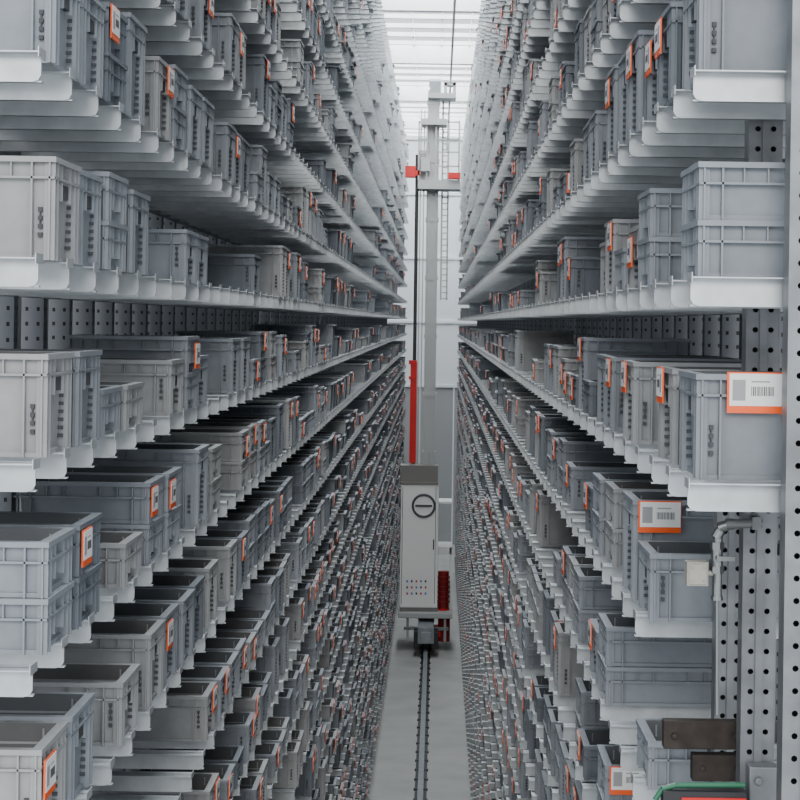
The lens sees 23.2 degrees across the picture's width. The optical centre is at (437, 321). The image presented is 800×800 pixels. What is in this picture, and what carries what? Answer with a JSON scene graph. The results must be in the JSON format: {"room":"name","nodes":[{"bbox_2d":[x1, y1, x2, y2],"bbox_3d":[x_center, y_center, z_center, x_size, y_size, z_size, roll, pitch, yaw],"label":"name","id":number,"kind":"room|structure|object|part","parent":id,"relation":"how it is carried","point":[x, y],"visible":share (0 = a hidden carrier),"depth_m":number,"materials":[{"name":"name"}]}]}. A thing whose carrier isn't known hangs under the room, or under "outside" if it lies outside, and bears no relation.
{"room":"distribution center","nodes":[
{"label":"distribution center","id":0,"kind":"room"},
{"bbox_2d":[15,297,48,511],"bbox_3d":[-3.558,0.550,31.500,0.100,12.000,57.000,1,0,0],"label":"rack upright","id":1,"kind":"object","parent":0,"point":[19,298],"depth_m":16.36,"materials":[{"name":"grey metal"}]},
{"bbox_2d":[368,544,472,799],"bbox_3d":[-0.093,6.649,27.000,14.000,0.100,66.000,1,0,0],"label":"floor","id":2,"kind":"structure","parent":0,"point":[393,772],"depth_m":32.30,"materials":[{"name":"concrete"}]},
{"bbox_2d":[0,0,408,799],"bbox_3d":[-1.377,0.931,27.778,1.093,11.300,47.656,1,0,0],"label":"storage rack","id":3,"kind":"object","parent":2,"relation":"on","point":[41,114],"visible":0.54,"depth_m":8.35,"materials":[{"name":"metal"}]},
{"bbox_2d":[0,0,408,799],"bbox_3d":[-1.028,0.795,27.608,0.424,10.741,46.935,1,0,0],"label":"storage bins","id":4,"kind":"object","parent":3,"relation":"on","point":[72,538],"visible":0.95,"depth_m":6.93,"materials":[{"name":"grey plastic"}]},
{"bbox_2d":[413,644,430,799],"bbox_3d":[-0.243,6.527,27.500,0.200,0.140,49.000,1,0,0],"label":"rail","id":5,"kind":"object","parent":2,"relation":"on","point":[422,743],"visible":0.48,"depth_m":31.10,"materials":[{"name":"grey metal"}]},
{"bbox_2d":[398,79,459,648],"bbox_3d":[-0.166,0.730,40.350,1.135,11.456,4.300,1,0,0],"label":"crane","id":6,"kind":"object","parent":5,"relation":"on","point":[420,547],"visible":1,"depth_m":39.70,"materials":[{"name":"grey paint"}]},
{"bbox_2d":[400,464,438,611],"bbox_3d":[-0.382,4.355,39.475,0.804,2.930,0.590,1,0,0],"label":"cabinet","id":7,"kind":"object","parent":6,"relation":"attached to","point":[419,548],"depth_m":39.20,"materials":[{"name":"grey metal"}]},
{"bbox_3d":[0.085,5.732,39.407,0.320,1.381,0.454,1,0,0],"label":"drive motor","id":8,"kind":"part","parent":6,"relation":"part of","materials":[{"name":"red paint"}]},
{"bbox_3d":[0.135,4.733,40.100,0.300,2.171,1.000,1,0,0],"label":"guard frame","id":9,"kind":"part","parent":6,"relation":"part of","materials":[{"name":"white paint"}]},
{"bbox_2d":[454,0,785,799],"bbox_3d":[1.046,0.965,27.778,1.093,11.300,47.656,1,0,0],"label":"storage rack","id":10,"kind":"object","parent":2,"relation":"on","point":[706,121],"visible":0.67,"depth_m":8.40,"materials":[{"name":"metal"}]},
{"bbox_2d":[455,0,786,799],"bbox_3d":[0.717,0.840,28.105,0.424,10.741,48.121,1,0,0],"label":"storage bins","id":11,"kind":"object","parent":10,"relation":"on","point":[711,418],"visible":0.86,"depth_m":5.94,"materials":[{"name":"grey plastic"}]},
{"bbox_2d":[662,718,736,781],"bbox_3d":[0.624,1.002,4.571,0.194,0.138,0.058,1,0,0],"label":"plate","id":12,"kind":"object","parent":10,"relation":"attached to","point":[677,733],"visible":0.79,"depth_m":4.56,"materials":[{"name":"metal"}]},
{"bbox_2d":[710,511,738,781],"bbox_3d":[0.676,3.529,4.800,0.086,6.169,0.080,1,0,0],"label":"upright","id":13,"kind":"object","parent":2,"relation":"on","point":[728,607],"visible":0.44,"depth_m":4.77,"materials":[{"name":"grey metal"}]},
{"bbox_2d":[736,120,782,799],"bbox_3d":[0.714,1.032,4.369,0.090,11.164,0.142,1,0,0],"label":"upright","id":14,"kind":"object","parent":2,"relation":"on","point":[757,579],"depth_m":4.37,"materials":[{"name":"grey metal"}]},
{"bbox_2d":[653,782,746,799],"bbox_3d":[0.574,1.061,4.303,0.203,0.096,0.054,1,0,0],"label":"conveyor","id":15,"kind":"object","parent":14,"relation":"attached to","point":[678,790],"visible":1,"depth_m":4.29,"materials":[{"name":"green metal"}]},
{"bbox_2d":[710,515,762,714],"bbox_3d":[0.661,0.651,4.323,0.115,0.441,0.057,1,0,-14],"label":"pipe","id":16,"kind":"object","parent":14,"relation":"attached to","point":[755,522],"visible":1,"depth_m":4.32,"materials":[{"name":"silver metal"}]},
{"bbox_2d":[684,560,712,585],"bbox_3d":[0.579,0.556,4.324,0.060,0.052,0.052,1,0,0],"label":"junction box","id":17,"kind":"object","parent":16,"relation":"attached to","point":[696,573],"visible":1,"depth_m":4.30,"materials":[{"name":"grey plastic"}]},
{"bbox_3d":[0.719,1.038,4.329,0.064,0.110,0.062,1,0,0],"label":"floor bracket","id":18,"kind":"part","parent":14,"relation":"part of","materials":[{"name":"grey metal"}]},
{"bbox_2d":[776,0,799,799],"bbox_3d":[0.731,1.032,3.930,0.105,11.164,0.080,1,0,0],"label":"upright","id":19,"kind":"object","parent":2,"relation":"on","point":[788,705],"visible":1,"depth_m":3.90,"materials":[{"name":"grey metal"}]},
{"bbox_2d":[381,0,481,139],"bbox_3d":[0.075,-5.345,31.500,14.000,0.390,57.000,1,0,0],"label":"ceiling","id":20,"kind":"structure","parent":0,"point":[404,53],"depth_m":38.90,"materials":[{"name":"white paint"}]},
{"bbox_2d":[446,0,455,148],"bbox_3d":[0.262,-5.172,30.000,0.040,0.450,52.000,1,0,0],"label":"rail","id":21,"kind":"object","parent":20,"relation":"attached to","point":[454,1],"visible":0.58,"depth_m":34.64,"materials":[{"name":"grey metal"}]},
{"bbox_2d":[387,129,476,543],"bbox_3d":[-0.004,0.300,58.070,14.000,12.600,0.260,1,0,0],"label":"wall","id":22,"kind":"structure","parent":0,"point":[447,329],"depth_m":58.00,"materials":[{"name":"white"}]}
]}

